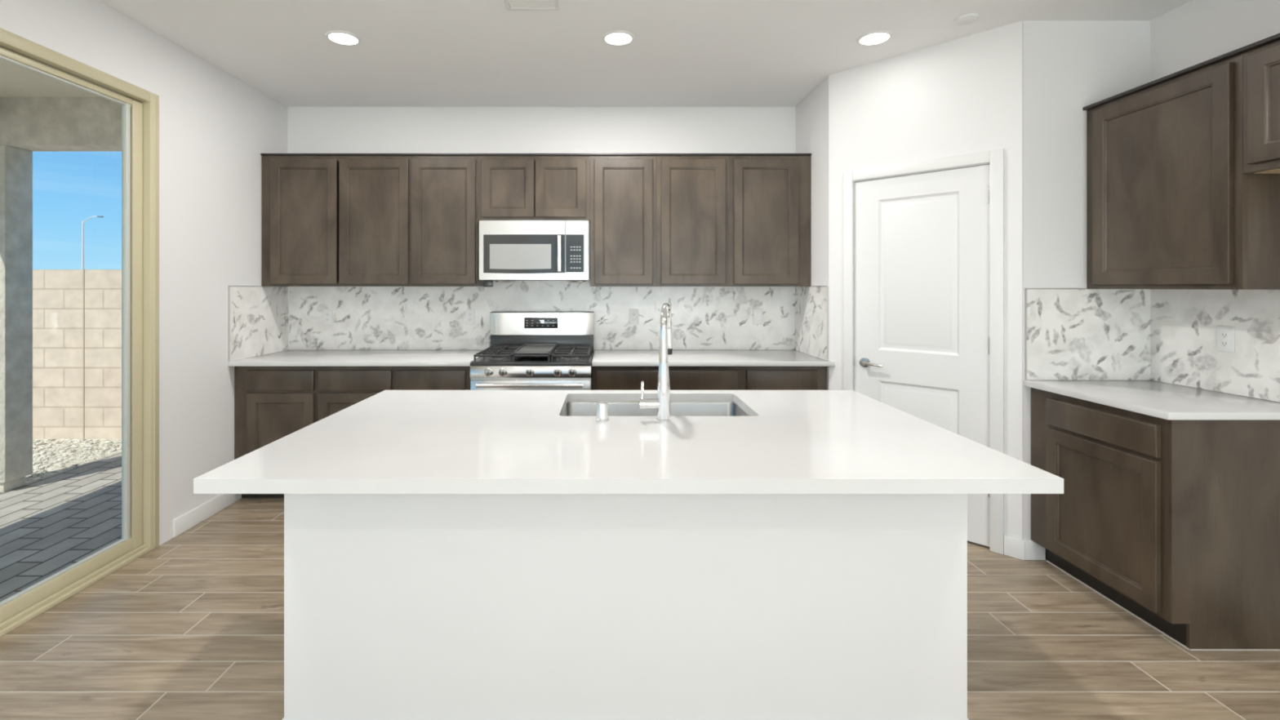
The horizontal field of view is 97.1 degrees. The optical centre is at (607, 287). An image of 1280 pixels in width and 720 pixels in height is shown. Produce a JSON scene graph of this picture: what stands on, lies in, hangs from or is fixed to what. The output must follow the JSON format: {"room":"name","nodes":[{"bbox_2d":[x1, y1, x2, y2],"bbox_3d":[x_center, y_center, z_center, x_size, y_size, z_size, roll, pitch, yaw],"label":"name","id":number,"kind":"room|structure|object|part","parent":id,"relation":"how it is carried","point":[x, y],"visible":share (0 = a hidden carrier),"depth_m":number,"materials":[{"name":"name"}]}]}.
{"room":"kitchen","nodes":[
{"label":"kitchen","id":0,"kind":"room"},
{"bbox_2d":[0,0,287,545],"bbox_3d":[-2.481,0.074,-0.178,0.150,2.863,9.144,0,0,0],"label":"wall","id":1,"kind":"structure","parent":0,"point":[215,127],"depth_m":3.24,"materials":[{"name":"white paint"}]},
{"bbox_2d":[0,27,159,637],"bbox_3d":[-2.461,0.179,1.791,0.130,2.413,2.462,0,0,0],"label":"door","id":2,"kind":"structure","parent":1,"relation":"in","point":[140,106],"depth_m":2.90,"materials":[{"name":"beige plastic"}]},
{"bbox_2d":[172,493,235,537],"bbox_3d":[-2.398,1.335,3.371,0.014,0.099,0.507,0,0,0],"label":"baseboard","id":3,"kind":"structure","parent":1,"relation":"attached to","point":[191,518],"depth_m":3.32,"materials":[{"name":"white paint"}]},
{"bbox_2d":[287,106,795,153],"bbox_3d":[0.255,0.015,4.319,5.320,2.743,0.150,0,0,0],"label":"wall","id":4,"kind":"structure","parent":0,"point":[310,130],"depth_m":4.24,"materials":[{"name":"white paint"}]},
{"bbox_2d":[261,155,410,286],"bbox_3d":[-1.887,-0.460,4.071,1.034,0.908,0.344,0,0,0],"label":"upper cabinet","id":5,"kind":"object","parent":4,"relation":"attached to","point":[326,220],"visible":0.9,"depth_m":3.91,"materials":[{"name":"brown wood"}]},
{"bbox_3d":[-2.104,-0.455,3.909,0.459,0.865,0.020,0,0,0],"label":"door","id":6,"kind":"part","parent":5,"relation":"part of","materials":[{"name":"brown wood"}]},
{"bbox_3d":[-1.618,-0.455,3.909,0.476,0.865,0.020,0,0,0],"label":"door","id":7,"kind":"part","parent":5,"relation":"part of","materials":[{"name":"brown wood"}]},
{"bbox_2d":[260,153,811,155],"bbox_3d":[-0.494,-0.921,3.934,3.818,0.014,0.052,0,0,0],"label":"trim","id":8,"kind":"structure","parent":5,"relation":"attached to","point":[261,154],"depth_m":3.91,"materials":[{"name":"black wood"}]},
{"bbox_2d":[410,155,483,286],"bbox_3d":[-1.135,-0.460,4.071,0.469,0.908,0.344,0,0,0],"label":"upper cabinet","id":9,"kind":"object","parent":4,"relation":"attached to","point":[444,189],"visible":0.9,"depth_m":3.91,"materials":[{"name":"brown wood"}]},
{"bbox_2d":[227,280,828,361],"bbox_3d":[-0.494,0.286,3.910,3.822,1.000,0.668,0,0,0],"label":"backsplash","id":10,"kind":"structure","parent":4,"relation":"attached to","point":[262,320],"depth_m":4.24,"materials":[{"name":"tile"}]},
{"bbox_3d":[-2.400,0.232,3.577,0.009,0.479,0.003,0,0,0],"label":"edge trim","id":11,"kind":"part","parent":10,"relation":"part of","materials":[{"name":"silver metal"}]},
{"bbox_3d":[-2.400,-0.006,3.748,0.009,0.004,0.339,0,0,0],"label":"edge trim","id":12,"kind":"part","parent":10,"relation":"part of","materials":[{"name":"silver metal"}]},
{"bbox_2d":[323,309,332,324],"bbox_3d":[-2.098,0.222,4.232,0.070,0.114,0.008,0,0,0],"label":"wall outlet","id":13,"kind":"object","parent":10,"relation":"attached to","point":[327,313],"visible":1,"depth_m":4.23,"materials":[{"name":"white plastic"}]},
{"bbox_2d":[324,312,329,321],"bbox_3d":[-2.098,0.222,4.229,0.033,0.067,0.002,0,0,0],"label":"receptacle","id":14,"kind":"object","parent":13,"relation":"attached to","point":[326,314],"depth_m":4.23,"materials":[{"name":"white plastic"}]},
{"bbox_2d":[465,309,475,324],"bbox_3d":[-1.029,0.222,4.232,0.070,0.114,0.008,0,0,0],"label":"wall outlet","id":15,"kind":"object","parent":10,"relation":"attached to","point":[469,313],"visible":1,"depth_m":4.23,"materials":[{"name":"white plastic"}]},
{"bbox_2d":[467,312,472,321],"bbox_3d":[-1.029,0.222,4.229,0.033,0.067,0.002,0,0,0],"label":"receptacle","id":16,"kind":"object","parent":15,"relation":"attached to","point":[469,314],"depth_m":4.23,"materials":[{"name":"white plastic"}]},
{"bbox_2d":[629,309,638,324],"bbox_3d":[0.199,0.222,4.232,0.070,0.114,0.008,0,0,0],"label":"wall outlet","id":17,"kind":"object","parent":10,"relation":"attached to","point":[633,313],"visible":1,"depth_m":4.23,"materials":[{"name":"white plastic"}]},
{"bbox_2d":[631,312,635,321],"bbox_3d":[0.199,0.222,4.229,0.033,0.067,0.002,0,0,0],"label":"receptacle","id":18,"kind":"object","parent":17,"relation":"attached to","point":[633,314],"depth_m":4.23,"materials":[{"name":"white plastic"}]},
{"bbox_2d":[753,309,762,324],"bbox_3d":[1.131,0.222,4.231,0.070,0.114,0.011,0,0,0],"label":"light switch","id":19,"kind":"object","parent":10,"relation":"attached to","point":[757,313],"visible":1,"depth_m":4.23,"materials":[{"name":"white plastic"}]},
{"bbox_3d":[1.412,0.232,3.613,0.009,0.479,0.005,0,0,0],"label":"edge trim","id":20,"kind":"part","parent":10,"relation":"part of","materials":[{"name":"silver metal"}]},
{"bbox_2d":[478,155,590,222],"bbox_3d":[-0.510,-0.689,4.071,0.777,0.450,0.344,0,0,0],"label":"upper cabinet","id":21,"kind":"object","parent":4,"relation":"attached to","point":[511,188],"visible":0.87,"depth_m":3.91,"materials":[{"name":"brown wood"}]},
{"bbox_3d":[-0.691,-0.687,3.909,0.367,0.400,0.020,0,0,0],"label":"door","id":22,"kind":"part","parent":21,"relation":"part of","materials":[{"name":"brown wood"}]},
{"bbox_2d":[478,220,590,286],"bbox_3d":[-0.503,-0.229,4.024,0.758,0.453,0.422,0,0,0],"label":"microwave","id":23,"kind":"object","parent":21,"relation":"attached to","point":[509,251],"visible":0.98,"depth_m":3.85,"materials":[{"name":"silver metal"}]},
{"bbox_3d":[-0.568,-0.226,3.847,0.557,0.266,0.008,0,0,0],"label":"door glass","id":24,"kind":"part","parent":23,"relation":"part of","materials":[{"name":"grey glass"}]},
{"bbox_3d":[-0.326,-0.228,3.830,0.026,0.248,0.034,0,0,0],"label":"handle","id":25,"kind":"part","parent":23,"relation":"part of","materials":[{"name":"silver metal"}]},
{"bbox_3d":[-0.221,-0.230,3.850,0.122,0.257,0.002,0,0,-2],"label":"control panel","id":26,"kind":"part","parent":23,"relation":"part of","materials":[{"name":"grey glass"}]},
{"bbox_3d":[-0.324,-0.687,3.909,0.352,0.400,0.020,0,0,0],"label":"door","id":27,"kind":"part","parent":21,"relation":"part of","materials":[{"name":"brown wood"}]},
{"bbox_2d":[590,155,656,286],"bbox_3d":[0.110,-0.460,4.071,0.460,0.908,0.344,0,0,0],"label":"upper cabinet","id":28,"kind":"object","parent":4,"relation":"attached to","point":[623,188],"visible":1,"depth_m":3.91,"materials":[{"name":"brown wood"}]},
{"bbox_2d":[656,155,728,286],"bbox_3d":[0.593,-0.460,4.071,0.503,0.908,0.344,0,0,0],"label":"upper cabinet","id":29,"kind":"object","parent":4,"relation":"attached to","point":[692,192],"visible":0.9,"depth_m":3.91,"materials":[{"name":"brown wood"}]},
{"bbox_2d":[728,155,810,286],"bbox_3d":[1.130,-0.460,4.071,0.569,0.908,0.344,0,0,0],"label":"upper cabinet","id":30,"kind":"object","parent":4,"relation":"attached to","point":[770,196],"visible":0.88,"depth_m":3.91,"materials":[{"name":"brown wood"}]},
{"bbox_2d":[0,497,1279,719],"bbox_3d":[0.180,1.446,-0.178,5.470,0.120,9.144,0,0,0],"label":"floor","id":31,"kind":"structure","parent":0,"point":[192,628],"depth_m":2.15,"materials":[{"name":"brown wood"}]},
{"bbox_2d":[234,366,316,497],"bbox_3d":[-2.139,0.944,3.929,0.529,0.882,0.627,0,0,0],"label":"base cabinet","id":32,"kind":"object","parent":31,"relation":"on","point":[272,403],"visible":0.44,"depth_m":3.63,"materials":[{"name":"brown wood"}]},
{"bbox_3d":[-2.102,0.972,3.625,0.430,0.579,0.020,0,0,0],"label":"door","id":33,"kind":"part","parent":32,"relation":"part of","materials":[{"name":"brown wood"}]},
{"bbox_3d":[-2.102,0.599,3.625,0.430,0.130,0.020,0,0,0],"label":"drawer","id":34,"kind":"part","parent":32,"relation":"part of","materials":[{"name":"brown wood"}]},
{"bbox_2d":[228,350,482,366],"bbox_3d":[-1.636,0.487,3.909,1.538,0.030,0.668,0,0,0],"label":"countertop","id":35,"kind":"structure","parent":32,"relation":"on","point":[286,357],"depth_m":3.72,"materials":[{"name":"white stone"}]},
{"bbox_2d":[316,366,395,421],"bbox_3d":[-1.621,0.944,3.929,0.504,0.882,0.627,0,0,0],"label":"base cabinet","id":36,"kind":"object","parent":31,"relation":"on","point":[338,388],"visible":0.22,"depth_m":3.62,"materials":[{"name":"brown wood"}]},
{"bbox_3d":[-1.621,0.972,3.625,0.469,0.579,0.020,0,0,0],"label":"door","id":37,"kind":"part","parent":36,"relation":"part of","materials":[{"name":"brown wood"}]},
{"bbox_3d":[-1.621,0.599,3.625,0.469,0.130,0.020,0,0,0],"label":"drawer","id":38,"kind":"part","parent":36,"relation":"part of","materials":[{"name":"brown wood"}]},
{"bbox_2d":[395,366,471,390],"bbox_3d":[-1.118,0.944,3.929,0.499,0.882,0.627,0,0,0],"label":"base cabinet","id":39,"kind":"object","parent":31,"relation":"on","point":[406,378],"visible":0.2,"depth_m":3.62,"materials":[{"name":"brown wood"}]},
{"bbox_2d":[470,311,593,390],"bbox_3d":[-0.482,0.784,3.848,0.760,1.202,0.751,0,0,0],"label":"gas range","id":40,"kind":"object","parent":31,"relation":"on","point":[529,350],"visible":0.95,"depth_m":3.70,"materials":[{"name":"silver metal"}]},
{"bbox_3d":[-0.746,0.533,3.522,0.052,0.052,0.041,0,0,0],"label":"knob","id":41,"kind":"part","parent":40,"relation":"part of","materials":[{"name":"silver metal"}]},
{"bbox_3d":[-0.717,0.465,3.705,0.108,0.010,0.108,0,0,0],"label":"burner","id":42,"kind":"part","parent":40,"relation":"part of","materials":[{"name":"grey metal"}]},
{"bbox_3d":[-0.656,0.533,3.522,0.052,0.052,0.041,0,0,0],"label":"knob","id":43,"kind":"part","parent":40,"relation":"part of","materials":[{"name":"silver metal"}]},
{"bbox_3d":[-0.482,0.610,3.503,0.662,0.027,0.062,0,0,0],"label":"handle","id":44,"kind":"part","parent":40,"relation":"part of","materials":[{"name":"silver metal"}]},
{"bbox_3d":[-0.486,0.533,3.522,0.052,0.052,0.041,0,0,0],"label":"knob","id":45,"kind":"part","parent":40,"relation":"part of","materials":[{"name":"silver metal"}]},
{"bbox_3d":[-0.482,0.892,3.543,0.752,0.618,0.021,0,0,0],"label":"oven door","id":46,"kind":"part","parent":40,"relation":"part of","materials":[{"name":"silver metal"}]},
{"bbox_2d":[470,351,593,365],"bbox_3d":[-0.482,0.481,3.837,0.760,0.023,0.605,0,0,0],"label":"cooktop","id":47,"kind":"object","parent":40,"relation":"in","point":[482,361],"depth_m":3.58,"materials":[{"name":"black metal"}]},
{"bbox_3d":[-0.482,0.419,3.845,0.230,0.018,0.524,0,0,0],"label":"griddle plate","id":48,"kind":"part","parent":40,"relation":"part of","materials":[{"name":"grey metal"}]},
{"bbox_3d":[-0.482,0.269,4.173,0.760,0.162,0.094,0,0,0],"label":"backguard panel","id":49,"kind":"part","parent":40,"relation":"part of","materials":[{"name":"silver metal"}]},
{"bbox_3d":[-0.312,0.533,3.522,0.052,0.052,0.041,0,0,0],"label":"knob","id":50,"kind":"part","parent":40,"relation":"part of","materials":[{"name":"silver metal"}]},
{"bbox_3d":[-0.247,0.465,3.705,0.116,0.010,0.116,0,0,0],"label":"burner","id":51,"kind":"part","parent":40,"relation":"part of","materials":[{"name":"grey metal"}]},
{"bbox_3d":[-0.219,0.533,3.522,0.052,0.052,0.041,0,0,0],"label":"knob","id":52,"kind":"part","parent":40,"relation":"part of","materials":[{"name":"silver metal"}]},
{"bbox_2d":[281,493,968,719],"bbox_3d":[0.055,0.947,2.114,2.074,0.876,0.874,0,0,0],"label":"kitchen island","id":53,"kind":"object","parent":31,"relation":"on","point":[397,606],"visible":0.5,"depth_m":1.69,"materials":[{"name":"white paint"}]},
{"bbox_2d":[193,390,1063,493],"bbox_3d":[0.052,0.490,1.988,2.145,0.036,1.201,0,0,0],"label":"island countertop","id":54,"kind":"structure","parent":53,"relation":"on","point":[388,442],"depth_m":1.59,"materials":[{"name":"white stone"}]},
{"bbox_2d":[595,401,608,421],"bbox_3d":[-0.018,0.440,2.005,0.047,0.063,0.047,0,0,0],"label":"air gap cap","id":55,"kind":"object","parent":54,"relation":"on","point":[602,406],"visible":1,"depth_m":1.99,"materials":[{"name":"white metal"}]},
{"bbox_2d":[562,401,749,416],"bbox_3d":[0.191,0.616,2.284,0.788,0.214,0.487,0,0,0],"label":"sink","id":56,"kind":"object","parent":54,"relation":"in","point":[572,408],"visible":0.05,"depth_m":2.50,"materials":[{"name":"silver metal"}]},
{"bbox_2d":[639,302,673,421],"bbox_3d":[0.183,0.265,2.092,0.112,0.412,0.228,0,0,9],"label":"kitchen faucet","id":57,"kind":"object","parent":54,"relation":"on","point":[662,403],"visible":1,"depth_m":1.99,"materials":[{"name":"silver metal"}]},
{"bbox_3d":[0.124,0.368,2.005,0.012,0.067,0.012,0,0,0],"label":"lever","id":58,"kind":"part","parent":57,"relation":"part of","materials":[{"name":"silver metal"}]},
{"bbox_2d":[592,366,742,390],"bbox_3d":[0.386,0.944,3.929,0.963,0.882,0.627,0,0,0],"label":"base cabinet","id":59,"kind":"object","parent":31,"relation":"on","point":[604,378],"visible":0.13,"depth_m":3.62,"materials":[{"name":"brown wood"}]},
{"bbox_2d":[591,350,835,366],"bbox_3d":[0.674,0.487,3.909,1.541,0.030,0.668,0,0,0],"label":"countertop","id":60,"kind":"structure","parent":59,"relation":"on","point":[601,357],"depth_m":3.72,"materials":[{"name":"white stone"}]},
{"bbox_2d":[742,366,826,390],"bbox_3d":[1.141,0.944,3.929,0.546,0.882,0.627,0,0,0],"label":"base cabinet","id":61,"kind":"object","parent":31,"relation":"on","point":[753,378],"visible":0.15,"depth_m":3.62,"materials":[{"name":"brown wood"}]},
{"bbox_2d":[1031,387,1279,650],"bbox_3d":[2.447,0.944,2.510,0.627,0.883,0.719,0,0,0],"label":"base cabinet","id":62,"kind":"object","parent":31,"relation":"on","point":[1175,523],"visible":0.82,"depth_m":2.17,"materials":[{"name":"brown wood"}]},
{"bbox_3d":[2.164,0.894,2.518,0.019,0.783,0.704,0,0,0],"label":"frame","id":63,"kind":"part","parent":62,"relation":"part of","materials":[{"name":"brown wood"}]},
{"bbox_3d":[2.144,0.975,2.471,0.020,0.586,0.554,0,0,0],"label":"door","id":64,"kind":"part","parent":62,"relation":"part of","materials":[{"name":"brown wood"}]},
{"bbox_3d":[2.144,0.601,2.471,0.020,0.126,0.554,0,0,0],"label":"drawer","id":65,"kind":"part","parent":62,"relation":"part of","materials":[{"name":"brown wood"}]},
{"bbox_2d":[1023,379,1279,419],"bbox_3d":[2.441,0.487,2.499,0.647,0.030,0.743,0,0,0],"label":"countertop","id":66,"kind":"structure","parent":62,"relation":"on","point":[1166,401],"depth_m":2.37,"materials":[{"name":"white stone"}]},
{"bbox_3d":[2.458,0.944,2.159,0.606,0.882,0.012,0,0,0],"label":"panel","id":67,"kind":"part","parent":62,"relation":"part of","materials":[{"name":"brown wood"}]},
{"bbox_2d":[98,0,1191,106],"bbox_3d":[0.180,-1.432,-0.178,5.470,0.150,9.144,0,0,0],"label":"ceiling","id":68,"kind":"structure","parent":0,"point":[409,53],"depth_m":3.09,"materials":[{"name":"white paint"}]},
{"bbox_2d":[325,30,360,45],"bbox_3d":[-1.435,-1.352,3.066,0.176,0.008,0.176,0,0,0],"label":"recessed light","id":69,"kind":"object","parent":68,"relation":"in","point":[343,37],"visible":1,"depth_m":3.06,"materials":[{"name":"white plastic"}]},
{"bbox_2d":[503,0,559,10],"bbox_3d":[-0.360,-1.353,2.665,0.256,0.008,0.170,0,0,0],"label":"ceiling vent","id":70,"kind":"object","parent":68,"relation":"in","point":[511,5],"visible":1,"depth_m":2.70,"materials":[{"name":"white plastic"}]},
{"bbox_2d":[602,30,634,45],"bbox_3d":[0.060,-1.352,3.066,0.176,0.008,0.176,0,0,0],"label":"recessed light","id":71,"kind":"object","parent":68,"relation":"in","point":[616,37],"visible":1,"depth_m":3.06,"materials":[{"name":"white plastic"}]},
{"bbox_2d":[857,30,892,45],"bbox_3d":[1.452,-1.352,3.066,0.176,0.008,0.176,0,0,0],"label":"recessed light","id":72,"kind":"object","parent":68,"relation":"in","point":[874,37],"visible":1,"depth_m":3.06,"materials":[{"name":"white plastic"}]},
{"bbox_2d":[954,13,978,25],"bbox_3d":[1.810,-1.348,2.840,0.104,0.016,0.104,0,0,0],"label":"smoke detector","id":73,"kind":"object","parent":68,"relation":"attached to","point":[966,19],"visible":1,"depth_m":2.82,"materials":[{"name":"white plastic"}]},
{"bbox_2d":[795,75,829,390],"bbox_3d":[1.462,0.015,3.927,0.090,2.743,0.634,0,0,0],"label":"wall","id":74,"kind":"structure","parent":0,"point":[812,113],"depth_m":3.77,"materials":[{"name":"white paint"}]},
{"bbox_2d":[829,21,1022,540],"bbox_3d":[1.801,0.015,3.273,0.100,2.743,1.012,0,0,-43],"label":"wall","id":75,"kind":"structure","parent":0,"point":[962,95],"depth_m":3.12,"materials":[{"name":"white paint"}]},
{"bbox_2d":[843,148,1004,554],"bbox_3d":[1.790,0.334,3.249,0.147,2.102,0.837,0,0,-43],"label":"door","id":76,"kind":"structure","parent":75,"relation":"in","point":[923,241],"depth_m":3.18,"materials":[{"name":"white paint"}]},
{"bbox_3d":[1.586,0.461,3.400,0.057,0.062,0.150,0,0,-43],"label":"lever handle","id":77,"kind":"part","parent":76,"relation":"part of","materials":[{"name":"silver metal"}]},
{"bbox_2d":[1004,535,1025,560],"bbox_3d":[1.764,1.335,3.230,0.014,0.099,1.024,0,0,-43],"label":"baseboard","id":78,"kind":"structure","parent":75,"relation":"attached to","point":[1015,548],"depth_m":2.88,"materials":[{"name":"white paint"}]},
{"bbox_2d":[1022,20,1150,540],"bbox_3d":[2.441,0.015,2.927,0.648,2.743,0.110,0,0,0],"label":"wall","id":79,"kind":"structure","parent":0,"point":[1069,66],"depth_m":2.87,"materials":[{"name":"white paint"}]},
{"bbox_2d":[1024,540,1045,559],"bbox_3d":[2.170,1.335,2.865,0.105,0.099,0.014,0,0,0],"label":"baseboard","id":80,"kind":"structure","parent":79,"relation":"attached to","point":[1033,551],"depth_m":2.86,"materials":[{"name":"white paint"}]},
{"bbox_2d":[1024,288,1279,402],"bbox_3d":[2.444,0.239,2.501,0.640,0.466,0.742,0,0,0],"label":"backsplash","id":81,"kind":"structure","parent":79,"relation":"attached to","point":[1166,335],"depth_m":2.84,"materials":[{"name":"tile"}]},
{"bbox_3d":[2.126,0.239,2.867,0.004,0.466,0.010,0,0,0],"label":"edge trim","id":82,"kind":"part","parent":81,"relation":"part of","materials":[{"name":"silver metal"}]},
{"bbox_3d":[2.283,0.008,2.867,0.309,0.004,0.009,0,0,0],"label":"edge trim","id":83,"kind":"part","parent":81,"relation":"part of","materials":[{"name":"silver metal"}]},
{"bbox_2d":[1217,325,1234,352],"bbox_3d":[2.752,0.231,2.512,0.008,0.114,0.070,0,0,0],"label":"wall outlet","id":84,"kind":"object","parent":81,"relation":"attached to","point":[1225,335],"visible":1,"depth_m":2.51,"materials":[{"name":"white plastic"}]},
{"bbox_2d":[1220,331,1228,346],"bbox_3d":[2.750,0.231,2.512,0.002,0.067,0.033,0,0,0],"label":"receptacle","id":85,"kind":"object","parent":84,"relation":"attached to","point":[1224,335],"depth_m":2.51,"materials":[{"name":"white plastic"}]},
{"bbox_2d":[1082,32,1279,110],"bbox_3d":[2.449,-0.907,2.057,0.062,0.016,1.626,0,0,0],"label":"trim","id":86,"kind":"structure","parent":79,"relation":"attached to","point":[1277,37],"depth_m":2.34,"materials":[{"name":"black wood"}]},
{"bbox_2d":[1150,0,1279,81],"bbox_3d":[2.840,0.015,-0.253,0.150,2.743,8.994,0,0,0],"label":"wall","id":87,"kind":"structure","parent":0,"point":[1195,32],"depth_m":2.60,"materials":[{"name":"white paint"}]},
{"bbox_2d":[1086,53,1279,289],"bbox_3d":[2.591,-0.445,2.518,0.344,0.908,0.704,0,0,0],"label":"upper cabinet","id":88,"kind":"object","parent":87,"relation":"attached to","point":[1171,203],"visible":1,"depth_m":2.39,"materials":[{"name":"brown wood"}]},
{"bbox_3d":[2.429,-0.445,2.505,0.020,0.863,0.618,0,0,0],"label":"door","id":89,"kind":"part","parent":88,"relation":"part of","materials":[{"name":"brown wood"}]},
{"bbox_2d":[1243,39,1279,173],"bbox_3d":[2.591,-0.666,1.705,0.344,0.466,0.920,0,0,0],"label":"upper cabinet","id":90,"kind":"object","parent":87,"relation":"attached to","point":[1261,64],"visible":1,"depth_m":2.08,"materials":[{"name":"brown wood"}]},
{"bbox_3d":[2.611,-0.434,1.705,0.297,0.003,0.884,0,0,0],"label":"underside panel","id":91,"kind":"part","parent":90,"relation":"part of","materials":[{"name":"beige wood"}]},
{"label":"outside","id":92,"kind":"structure","parent":0,"visible":0},
{"bbox_3d":[-30.000,1.796,30.000,120.000,0.480,120.000,0,0,0],"label":"ground","id":93,"kind":"structure","parent":92,"visible":0},
{"bbox_2d":[0,451,121,601],"bbox_3d":[-3.553,1.546,1.264,1.994,0.019,8.929,0,0,0],"label":"paving","id":94,"kind":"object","parent":93,"relation":"on","point":[49,524],"depth_m":3.71,"materials":[{"name":"grey brick"}]},
{"bbox_2d":[25,438,121,483],"bbox_3d":[-6.772,1.537,1.264,4.456,0.036,8.929,0,0,0],"label":"gravel bed","id":95,"kind":"object","parent":93,"relation":"on","point":[50,456],"visible":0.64,"depth_m":5.22,"materials":[{"name":"beige gravel"}]},
{"bbox_2d":[0,145,32,492],"bbox_3d":[-4.655,0.238,4.303,0.340,2.594,0.205,0,0,0],"label":"pillar","id":96,"kind":"structure","parent":95,"relation":"on","point":[15,163],"depth_m":4.27,"materials":[{"name":"grey paint"}]},
{"bbox_2d":[0,97,121,151],"bbox_3d":[-3.691,-1.237,4.303,2.268,0.354,0.205,0,0,0],"label":"beam","id":97,"kind":"structure","parent":96,"relation":"on","point":[33,124],"depth_m":4.20,"materials":[{"name":"grey paint"}]},
{"bbox_2d":[32,269,121,439],"bbox_3d":[-6.000,0.688,5.828,20.000,1.734,0.204,0,0,0],"label":"wall","id":98,"kind":"structure","parent":93,"relation":"on","point":[77,313],"depth_m":5.73,"materials":[{"name":"beige"}]},
{"bbox_2d":[81,216,103,269],"bbox_3d":[-54.815,-3.009,60.000,2.230,9.130,0.260,0,0,0],"label":"street light","id":99,"kind":"object","parent":93,"relation":"on","point":[82,222],"visible":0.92,"depth_m":59.93,"materials":[{"name":"white metal"}]},
{"bbox_3d":[-4.713,-1.237,0.499,0.225,0.354,7.399,0,0,0],"label":"beam","id":100,"kind":"structure","parent":0,"visible":0},
{"bbox_2d":[0,59,100,97],"bbox_3d":[-3.753,-1.514,0.575,2.394,0.199,7.950,0,0,0],"label":"ceiling","id":101,"kind":"structure","parent":100,"relation":"on","point":[15,81],"depth_m":3.97,"materials":[{"name":"beige paint"}]}
]}

